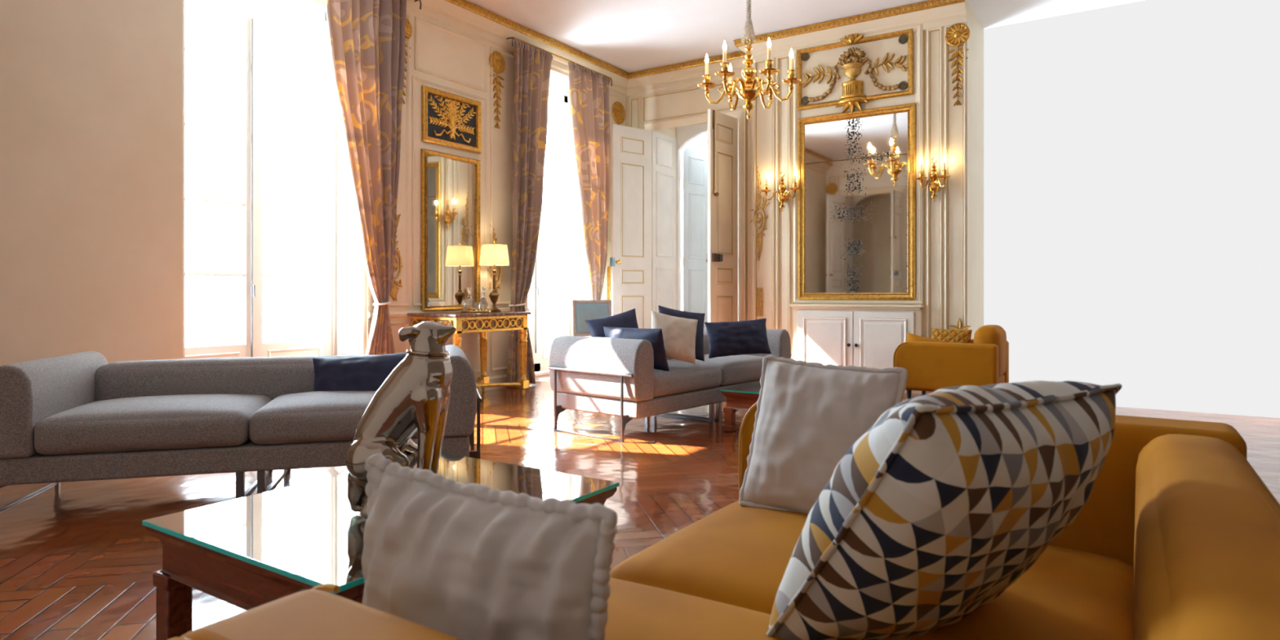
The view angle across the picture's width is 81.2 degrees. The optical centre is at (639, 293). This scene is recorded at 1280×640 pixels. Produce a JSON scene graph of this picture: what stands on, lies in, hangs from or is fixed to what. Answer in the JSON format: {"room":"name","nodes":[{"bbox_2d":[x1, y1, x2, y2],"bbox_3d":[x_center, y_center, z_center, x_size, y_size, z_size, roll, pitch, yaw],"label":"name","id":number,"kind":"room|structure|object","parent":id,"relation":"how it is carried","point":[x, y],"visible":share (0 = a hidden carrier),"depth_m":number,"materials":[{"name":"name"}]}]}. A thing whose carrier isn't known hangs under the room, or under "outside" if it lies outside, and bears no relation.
{"room":"historic interior","nodes":[
{"label":"historic interior","id":0,"kind":"room"},
{"bbox_2d":[0,0,626,377],"bbox_3d":[-2.987,-1.005,6.926,0.630,4.170,10.660,0,0,33],"label":"wall","id":1,"kind":"structure","parent":0,"point":[91,91],"depth_m":5.30,"materials":[{"name":"beige paint"}]},
{"bbox_2d":[182,0,365,359],"bbox_3d":[-3.262,-0.850,6.514,0.520,3.860,1.650,0,0,33],"label":"window","id":2,"kind":"structure","parent":1,"relation":"in","point":[344,268],"depth_m":6.95,"materials":[{"name":"white paint"}]},
{"bbox_2d":[182,0,184,359],"bbox_3d":[-3.650,-0.850,5.808,0.400,3.820,0.044,0,0,33],"label":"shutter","id":3,"kind":"object","parent":2,"relation":"attached to","point":[183,0],"depth_m":5.70,"materials":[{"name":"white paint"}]},
{"bbox_2d":[337,106,365,355],"bbox_3d":[-2.773,-0.850,7.154,0.400,3.820,0.044,0,0,33],"label":"shutter","id":4,"kind":"object","parent":2,"relation":"attached to","point":[351,268],"depth_m":7.16,"materials":[{"name":"white paint"}]},
{"bbox_2d":[325,0,406,355],"bbox_3d":[-2.540,-0.932,6.874,0.202,3.984,0.893,0,0,33],"label":"curtain","id":5,"kind":"object","parent":1,"relation":"attached to","point":[367,37],"visible":0.91,"depth_m":6.92,"materials":[{"name":"brown fabric"}]},
{"bbox_2d":[390,213,402,301],"bbox_3d":[-2.409,-0.352,7.267,0.028,0.857,0.250,0,0,33],"label":"wall ornament","id":6,"kind":"object","parent":1,"relation":"attached to","point":[394,291],"visible":0.53,"depth_m":7.31,"materials":[{"name":"gold metal"}]},
{"bbox_2d":[402,17,412,103],"bbox_3d":[-2.338,-2.310,7.356,0.049,0.869,0.250,0,0,33],"label":"wall ornament","id":7,"kind":"object","parent":1,"relation":"attached to","point":[407,30],"visible":0.2,"depth_m":7.41,"materials":[{"name":"gold metal"}]},
{"bbox_2d":[413,0,421,9],"bbox_3d":[-2.864,-2.875,6.463,0.141,0.111,2.358,0,0,33],"label":"curtain rod","id":8,"kind":"object","parent":1,"relation":"attached to","point":[415,0],"visible":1,"depth_m":7.40,"materials":[{"name":"grey metal"}]},
{"bbox_2d":[420,148,480,311],"bbox_3d":[-1.983,-0.642,7.897,0.051,1.645,0.805,0,0,33],"label":"mirror","id":9,"kind":"object","parent":1,"relation":"attached to","point":[451,184],"visible":0.96,"depth_m":7.84,"materials":[{"name":"gold mirror"}]},
{"bbox_2d":[421,84,480,153],"bbox_3d":[-1.981,-1.827,7.908,0.042,0.565,0.805,0,0,33],"label":"carving","id":10,"kind":"object","parent":1,"relation":"attached to","point":[448,119],"visible":1,"depth_m":7.88,"materials":[{"name":"gold metal"}]},
{"bbox_2d":[475,373,506,391],"bbox_3d":[-1.945,1.005,7.983,0.022,0.150,2.250,0,0,33],"label":"baseboard","id":11,"kind":"structure","parent":1,"relation":"attached to","point":[499,378],"depth_m":8.45,"materials":[{"name":"beige paint"}]},
{"bbox_2d":[487,224,503,292],"bbox_3d":[-1.636,-0.347,8.454,0.028,0.887,0.290,0,0,33],"label":"wall ornament","id":12,"kind":"object","parent":1,"relation":"attached to","point":[494,233],"visible":0.41,"depth_m":8.46,"materials":[{"name":"gold metal"}]},
{"bbox_2d":[488,51,505,128],"bbox_3d":[-1.609,-2.310,8.474,0.049,0.869,0.250,0,0,33],"label":"wall ornament","id":13,"kind":"object","parent":1,"relation":"attached to","point":[498,64],"visible":1,"depth_m":8.47,"materials":[{"name":"gold metal"}]},
{"bbox_2d":[506,38,553,387],"bbox_3d":[-1.299,-0.926,8.762,0.182,3.973,0.784,0,0,33],"label":"curtain","id":14,"kind":"object","parent":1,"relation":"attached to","point":[532,67],"visible":0.92,"depth_m":8.67,"materials":[{"name":"brown fabric"}]},
{"bbox_2d":[528,84,590,376],"bbox_3d":[-1.200,-0.850,9.676,0.520,3.860,1.400,0,0,33],"label":"window","id":15,"kind":"structure","parent":1,"relation":"in","point":[575,279],"depth_m":10.26,"materials":[{"name":"white paint"}]},
{"bbox_2d":[571,124,590,335],"bbox_3d":[-0.779,-0.850,10.211,0.400,3.820,0.044,0,0,33],"label":"shutter","id":16,"kind":"object","parent":15,"relation":"attached to","point":[580,279],"depth_m":10.26,"materials":[{"name":"white paint"}]},
{"bbox_2d":[506,36,612,86],"bbox_3d":[-0.969,-2.875,9.370,0.141,0.111,1.978,0,0,33],"label":"curtain rod","id":17,"kind":"object","parent":1,"relation":"attached to","point":[513,37],"visible":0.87,"depth_m":9.18,"materials":[{"name":"grey metal"}]},
{"bbox_2d":[568,61,610,299],"bbox_3d":[-0.654,-0.926,9.735,0.172,3.973,0.892,0,0,33],"label":"curtain","id":18,"kind":"object","parent":17,"relation":"hanging from","point":[588,91],"visible":0.74,"depth_m":9.74,"materials":[{"name":"brown fabric"}]},
{"bbox_2d":[607,266,611,299],"bbox_3d":[-0.420,-0.105,10.325,0.018,0.530,0.071,0,0,33],"label":"wall ornament","id":19,"kind":"object","parent":1,"relation":"attached to","point":[609,268],"visible":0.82,"depth_m":10.31,"materials":[{"name":"gold metal"}]},
{"bbox_2d":[612,101,625,124],"bbox_3d":[-0.288,-2.219,10.502,0.051,0.953,0.312,0,0,33],"label":"wall ornament","id":20,"kind":"object","parent":1,"relation":"attached to","point":[618,109],"visible":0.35,"depth_m":10.48,"materials":[{"name":"gold metal"}]},
{"bbox_2d":[406,0,967,96],"bbox_3d":[-0.822,-2.955,5.514,4.600,0.270,9.340,0,0,33],"label":"trim","id":21,"kind":"structure","parent":1,"relation":"attached to","point":[463,15],"depth_m":8.57,"materials":[{"name":"beige paint"}]},
{"bbox_2d":[0,374,1279,639],"bbox_3d":[-0.011,1.130,4.991,7.770,0.100,12.850,0,0,33],"label":"floor","id":22,"kind":"structure","parent":0,"point":[78,560],"depth_m":3.95,"materials":[{"name":"brown wood"}]},
{"bbox_2d":[0,344,481,511],"bbox_3d":[-2.119,0.709,4.230,2.346,0.741,0.931,0,0,-15],"label":"sofa","id":23,"kind":"object","parent":22,"relation":"on","point":[77,416],"visible":0.75,"depth_m":3.84,"materials":[{"name":"grey fabric"}]},
{"bbox_2d":[33,394,271,455],"bbox_3d":[-2.545,0.673,4.011,0.952,0.217,0.735,0,0,-15],"label":"seat cushion","id":24,"kind":"object","parent":23,"relation":"on","point":[78,424],"depth_m":3.72,"materials":[{"name":"grey fabric"}]},
{"bbox_2d":[248,391,417,444],"bbox_3d":[-1.641,0.673,4.260,0.952,0.217,0.735,0,0,-15],"label":"seat cushion","id":25,"kind":"object","parent":23,"relation":"on","point":[282,417],"depth_m":3.90,"materials":[{"name":"grey fabric"}]},
{"bbox_2d":[312,352,407,391],"bbox_3d":[-1.622,0.553,4.420,0.655,0.420,0.216,0,0,-6],"label":"cushion","id":26,"kind":"object","parent":23,"relation":"on","point":[362,373],"visible":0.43,"depth_m":4.37,"materials":[{"name":"blue fabric"}]},
{"bbox_2d":[142,452,619,639],"bbox_3d":[-0.723,0.854,2.274,0.869,0.452,1.064,0,0,33],"label":"coffee table","id":27,"kind":"object","parent":22,"relation":"on","point":[246,553],"visible":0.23,"depth_m":2.03,"materials":[{"name":"clear glass"}]},
{"bbox_2d":[345,320,456,519],"bbox_3d":[-0.679,0.355,2.130,0.310,0.555,0.218,0,0,0],"label":"statue","id":28,"kind":"object","parent":27,"relation":"on","point":[415,397],"visible":0.71,"depth_m":2.07,"materials":[{"name":"silver metal"}]},
{"bbox_2d":[407,311,531,395],"bbox_3d":[-1.723,0.637,7.629,0.690,0.885,1.060,0,0,33],"label":"console table","id":29,"kind":"object","parent":22,"relation":"on","point":[482,323],"visible":0.73,"depth_m":7.55,"materials":[{"name":"gold stone"}]},
{"bbox_2d":[460,307,490,312],"bbox_3d":[-1.687,0.172,7.666,0.308,0.042,0.308,0,0,33],"label":"serving tray","id":30,"kind":"object","parent":29,"relation":"on","point":[461,308],"visible":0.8,"depth_m":7.54,"materials":[{"name":"gold metal"}]},
{"bbox_2d":[463,287,475,311],"bbox_3d":[-1.745,0.059,7.632,0.084,0.250,0.084,0,0,33],"label":"decanter","id":31,"kind":"object","parent":30,"relation":"on","point":[468,303],"visible":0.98,"depth_m":7.61,"materials":[{"name":"clear glass"}]},
{"bbox_2d":[475,302,481,311],"bbox_3d":[-1.645,0.141,7.602,0.068,0.085,0.067,0,0,33],"label":"tumbler","id":32,"kind":"object","parent":30,"relation":"on","point":[477,305],"visible":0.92,"depth_m":7.58,"materials":[{"name":"clear glass"}]},
{"bbox_2d":[479,287,488,311],"bbox_3d":[-1.615,0.059,7.702,0.104,0.250,0.102,0,0,33],"label":"decanter","id":33,"kind":"object","parent":30,"relation":"on","point":[484,302],"visible":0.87,"depth_m":7.68,"materials":[{"name":"clear glass"}]},
{"bbox_2d":[479,239,509,311],"bbox_3d":[-1.578,-0.195,8.090,0.326,0.780,0.326,0,0,33],"label":"table lamp","id":34,"kind":"object","parent":29,"relation":"on","point":[495,255],"visible":1,"depth_m":7.99,"materials":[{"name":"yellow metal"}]},
{"bbox_2d":[572,299,612,337],"bbox_3d":[-0.556,0.581,9.248,0.516,1.001,0.534,0,0,5],"label":"chair","id":35,"kind":"object","parent":22,"relation":"on","point":[583,309],"visible":0.27,"depth_m":9.00,"materials":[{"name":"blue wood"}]},
{"bbox_2d":[547,326,791,442],"bbox_3d":[0.356,0.709,6.528,0.931,0.741,2.346,0,0,40],"label":"sofa","id":36,"kind":"object","parent":22,"relation":"on","point":[611,376],"visible":0.87,"depth_m":5.74,"materials":[{"name":"grey fabric"}]},
{"bbox_2d":[584,308,638,337],"bbox_3d":[-0.195,0.360,6.182,0.508,0.468,0.199,0,0,-11],"label":"cushion","id":37,"kind":"object","parent":36,"relation":"on","point":[628,319],"visible":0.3,"depth_m":6.17,"materials":[{"name":"blue fabric"}]},
{"bbox_2d":[603,326,669,371],"bbox_3d":[-0.036,0.430,5.859,0.604,0.328,0.184,0,0,40],"label":"cushion","id":38,"kind":"object","parent":36,"relation":"on","point":[655,336],"visible":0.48,"depth_m":5.70,"materials":[{"name":"blue fabric"}]},
{"bbox_2d":[651,311,697,364],"bbox_3d":[0.264,0.348,5.899,0.454,0.420,0.202,0,0,-13],"label":"cushion","id":39,"kind":"object","parent":36,"relation":"on","point":[679,334],"visible":0.8,"depth_m":5.85,"materials":[{"name":"beige fabric"}]},
{"bbox_2d":[657,305,705,361],"bbox_3d":[0.339,0.328,6.120,0.476,0.460,0.205,0,0,-16],"label":"cushion","id":40,"kind":"object","parent":36,"relation":"on","point":[696,316],"visible":0.33,"depth_m":6.11,"materials":[{"name":"blue fabric"}]},
{"bbox_2d":[653,360,721,397],"bbox_3d":[0.129,0.673,6.106,0.735,0.217,0.952,0,0,40],"label":"seat cushion","id":41,"kind":"object","parent":36,"relation":"on","point":[683,379],"depth_m":5.88,"materials":[{"name":"grey fabric"}]},
{"bbox_2d":[666,354,764,385],"bbox_3d":[0.734,0.673,6.823,0.735,0.217,0.952,0,0,40],"label":"seat cushion","id":42,"kind":"object","parent":36,"relation":"on","point":[736,370],"depth_m":6.49,"materials":[{"name":"grey fabric"}]},
{"bbox_2d":[704,318,771,358],"bbox_3d":[0.834,0.380,6.351,0.580,0.330,0.177,0,0,-11],"label":"cushion","id":43,"kind":"object","parent":36,"relation":"on","point":[748,336],"visible":1,"depth_m":6.29,"materials":[{"name":"blue fabric"}]},
{"bbox_2d":[167,399,1279,639],"bbox_3d":[0.442,0.700,1.449,1.342,0.760,2.010,0,0,33],"label":"sofa","id":44,"kind":"object","parent":22,"relation":"on","point":[1176,535],"visible":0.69,"depth_m":1.42,"materials":[{"name":"fabric"}]},
{"bbox_2d":[361,453,617,639],"bbox_3d":[-0.255,0.468,1.121,0.550,0.388,0.164,0,0,38],"label":"cushion","id":45,"kind":"object","parent":44,"relation":"on","point":[461,561],"visible":0.93,"depth_m":1.02,"materials":[{"name":"beige fabric"}]},
{"bbox_2d":[604,577,785,639],"bbox_3d":[0.142,0.713,1.171,1.144,0.195,0.813,0,0,33],"label":"seat cushion","id":46,"kind":"object","parent":44,"relation":"on","point":[637,608],"depth_m":1.45,"materials":[{"name":"yellow fabric"}]},
{"bbox_2d":[738,355,907,514],"bbox_3d":[0.517,0.424,2.156,0.470,0.460,0.200,0,0,40],"label":"cushion","id":47,"kind":"object","parent":44,"relation":"on","point":[808,415],"visible":0.75,"depth_m":2.12,"materials":[{"name":"beige fabric"}]},
{"bbox_2d":[609,500,1133,639],"bbox_3d":[0.576,0.713,1.835,1.144,0.195,0.813,0,0,33],"label":"seat cushion","id":48,"kind":"object","parent":44,"relation":"on","point":[1081,587],"depth_m":1.71,"materials":[{"name":"yellow fabric"}]},
{"bbox_2d":[765,380,1122,639],"bbox_3d":[0.551,0.402,1.366,0.562,0.490,0.419,0,0,-31],"label":"cushion","id":49,"kind":"object","parent":44,"relation":"on","point":[953,494],"visible":1,"depth_m":1.20,"materials":[{"name":"multicoloured fabric"}]},
{"bbox_2d":[720,382,760,432],"bbox_3d":[0.963,0.915,5.926,0.464,0.330,0.524,0,0,33],"label":"coffee table","id":50,"kind":"object","parent":22,"relation":"on","point":[740,397],"visible":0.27,"depth_m":5.81,"materials":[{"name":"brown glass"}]},
{"bbox_2d":[789,303,924,394],"bbox_3d":[2.408,0.603,8.407,1.490,0.955,0.125,0,0,33],"label":"base cabinet","id":51,"kind":"object","parent":22,"relation":"on","point":[867,335],"visible":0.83,"depth_m":8.40,"materials":[{"name":"beige paint"}]},
{"bbox_2d":[893,324,1008,399],"bbox_3d":[3.026,0.690,7.243,0.922,0.780,0.860,0,0,33],"label":"armchair","id":52,"kind":"object","parent":22,"relation":"on","point":[931,366],"visible":0.91,"depth_m":6.88,"materials":[{"name":"yellow fabric"}]},
{"bbox_2d":[905,332,946,342],"bbox_3d":[2.749,0.535,7.256,0.424,0.297,0.145,0,0,40],"label":"cushion","id":53,"kind":"object","parent":52,"relation":"on","point":[910,337],"visible":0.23,"depth_m":7.27,"materials":[{"name":"yellow fabric"}]},
{"bbox_2d":[931,328,972,342],"bbox_3d":[3.094,0.495,7.437,0.390,0.277,0.136,0,0,39],"label":"cushion","id":54,"kind":"object","parent":52,"relation":"on","point":[944,335],"visible":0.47,"depth_m":7.39,"materials":[{"name":"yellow fabric"}]},
{"bbox_2d":[626,75,751,320],"bbox_3d":[0.893,-0.905,10.341,2.200,4.370,0.700,0,0,33],"label":"wall","id":55,"kind":"structure","parent":0,"point":[685,105],"depth_m":10.04,"materials":[{"name":"beige paint"}]},
{"bbox_2d":[609,124,651,328],"bbox_3d":[-0.112,-0.596,10.186,0.707,3.328,0.190,0,0,-40],"label":"door","id":56,"kind":"structure","parent":55,"relation":"in","point":[630,260],"depth_m":10.15,"materials":[{"name":"white paint"}]},
{"bbox_2d":[675,123,707,310],"bbox_3d":[1.103,-0.795,10.664,1.440,3.750,0.070,0,0,33],"label":"trim","id":57,"kind":"structure","parent":55,"relation":"attached to","point":[684,135],"depth_m":10.98,"materials":[{"name":"white paint"}]},
{"bbox_2d":[681,140,707,327],"bbox_3d":[0.833,-0.635,11.271,0.190,3.406,0.638,0,0,43],"label":"door","id":58,"kind":"structure","parent":55,"relation":"in","point":[695,155],"depth_m":11.22,"materials":[{"name":"grey paint"}]},
{"bbox_2d":[652,118,737,312],"bbox_3d":[0.906,-0.710,10.362,1.340,3.580,0.650,0,0,33],"label":"trim","id":59,"kind":"structure","parent":55,"relation":"attached to","point":[664,149],"depth_m":10.67,"materials":[{"name":"white paint"}]},
{"bbox_2d":[706,108,737,322],"bbox_3d":[1.052,-0.596,9.417,0.167,3.328,0.695,0,0,37],"label":"door","id":60,"kind":"structure","parent":55,"relation":"in","point":[722,128],"depth_m":9.35,"materials":[{"name":"beige paint"}]},
{"bbox_2d":[702,132,707,141],"bbox_3d":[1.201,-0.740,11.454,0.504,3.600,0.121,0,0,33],"label":"door hinge","id":61,"kind":"object","parent":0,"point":[704,135],"visible":0.03,"depth_m":11.57,"materials":[{"name":"white metal"}]},
{"bbox_2d":[466,0,1143,72],"bbox_3d":[-0.013,-3.150,4.987,7.770,0.120,10.660,0,0,33],"label":"ceiling","id":62,"kind":"structure","parent":0,"point":[630,36],"depth_m":8.37,"materials":[{"name":"paint"}]},
{"bbox_2d":[697,0,800,119],"bbox_3d":[0.946,-2.307,6.500,0.843,1.583,0.889,0,0,33],"label":"chandelier","id":63,"kind":"object","parent":62,"relation":"hanging from","point":[748,91],"visible":1,"depth_m":6.45,"materials":[{"name":"gold metal"}]},
{"bbox_2d":[705,62,708,74],"bbox_3d":[0.588,-1.969,6.570,0.030,0.112,0.030,0,0,33],"label":"candle","id":64,"kind":"object","parent":63,"relation":"on","point":[706,64],"depth_m":6.56,"materials":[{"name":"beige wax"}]},
{"bbox_2d":[723,49,726,62],"bbox_3d":[0.706,-1.969,6.225,0.030,0.112,0.030,0,0,33],"label":"candle","id":65,"kind":"object","parent":63,"relation":"on","point":[724,51],"depth_m":6.21,"materials":[{"name":"beige wax"}]},
{"bbox_2d":[767,47,770,59],"bbox_3d":[1.064,-1.969,6.155,0.030,0.112,0.030,0,0,33],"label":"candle","id":66,"kind":"object","parent":63,"relation":"on","point":[768,48],"depth_m":6.14,"materials":[{"name":"beige wax"}]},
{"bbox_2d":[789,57,793,70],"bbox_3d":[1.304,-1.969,6.430,0.030,0.112,0.030,0,0,33],"label":"candle","id":67,"kind":"object","parent":63,"relation":"on","point":[791,60],"depth_m":6.42,"materials":[{"name":"beige wax"}]},
{"bbox_2d":[751,0,983,358],"bbox_3d":[2.687,-1.005,8.927,2.450,4.170,1.110,0,0,33],"label":"wall","id":68,"kind":"structure","parent":0,"point":[949,229],"depth_m":8.18,"materials":[{"name":"beige paint"}]},
{"bbox_2d":[756,287,762,316],"bbox_3d":[1.456,0.105,9.091,0.071,0.350,0.019,0,0,33],"label":"wall ornament","id":69,"kind":"object","parent":68,"relation":"attached to","point":[759,290],"visible":1,"depth_m":9.09,"materials":[{"name":"gold metal"}]},
{"bbox_2d":[750,163,769,260],"bbox_3d":[1.455,-1.022,9.089,0.258,1.247,0.030,0,0,33],"label":"wall ornament","id":70,"kind":"object","parent":68,"relation":"attached to","point":[759,238],"visible":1,"depth_m":9.09,"materials":[{"name":"gold metal"}]},
{"bbox_2d":[760,169,799,211],"bbox_3d":[1.674,-1.210,8.852,0.484,0.480,0.183,0,0,33],"label":"wall sconce","id":71,"kind":"object","parent":68,"relation":"attached to","point":[782,197],"visible":1,"depth_m":8.85,"materials":[{"name":"gold metal"}]},
{"bbox_2d":[796,28,913,115],"bbox_3d":[2.381,-2.495,8.422,1.323,0.960,0.141,0,0,33],"label":"carving","id":72,"kind":"object","parent":68,"relation":"attached to","point":[853,95],"visible":1,"depth_m":8.40,"materials":[{"name":"gold metal"}]},
{"bbox_2d":[797,102,915,300],"bbox_3d":[2.422,-0.990,8.444,1.335,2.140,0.048,0,0,33],"label":"wall mirror","id":73,"kind":"object","parent":68,"relation":"attached to","point":[856,172],"visible":1,"depth_m":8.42,"materials":[{"name":"gold metal"}]},
{"bbox_2d":[804,111,907,163],"bbox_3d":[2.426,-1.753,8.450,1.200,0.454,0.006,0,0,33],"label":"mirror glass","id":74,"kind":"object","parent":73,"relation":"attached to","point":[874,135],"depth_m":8.43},
{"bbox_2d":[804,154,907,293],"bbox_3d":[2.429,-0.757,8.454,1.200,1.514,0.006,0,0,33],"label":"mirror glass","id":75,"kind":"object","parent":73,"relation":"attached to","point":[856,206],"depth_m":8.44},
{"bbox_2d":[915,156,951,201],"bbox_3d":[3.111,-1.210,7.915,0.354,0.480,0.183,0,0,33],"label":"wall sconce","id":76,"kind":"object","parent":68,"relation":"attached to","point":[935,185],"visible":1,"depth_m":7.91,"materials":[{"name":"gold metal"}]},
{"bbox_2d":[944,22,969,106],"bbox_3d":[3.334,-2.410,7.851,0.250,0.869,0.050,0,0,33],"label":"wall ornament","id":77,"kind":"object","parent":68,"relation":"attached to","point":[955,35],"visible":1,"depth_m":7.85,"materials":[{"name":"gold metal"}]},
{"bbox_2d":[947,318,971,329],"bbox_3d":[3.357,0.421,7.849,0.228,0.322,0.026,0,0,33],"label":"wall ornament","id":78,"kind":"object","parent":68,"relation":"attached to","point":[959,326],"visible":0.43,"depth_m":7.84,"materials":[{"name":"gold metal"}]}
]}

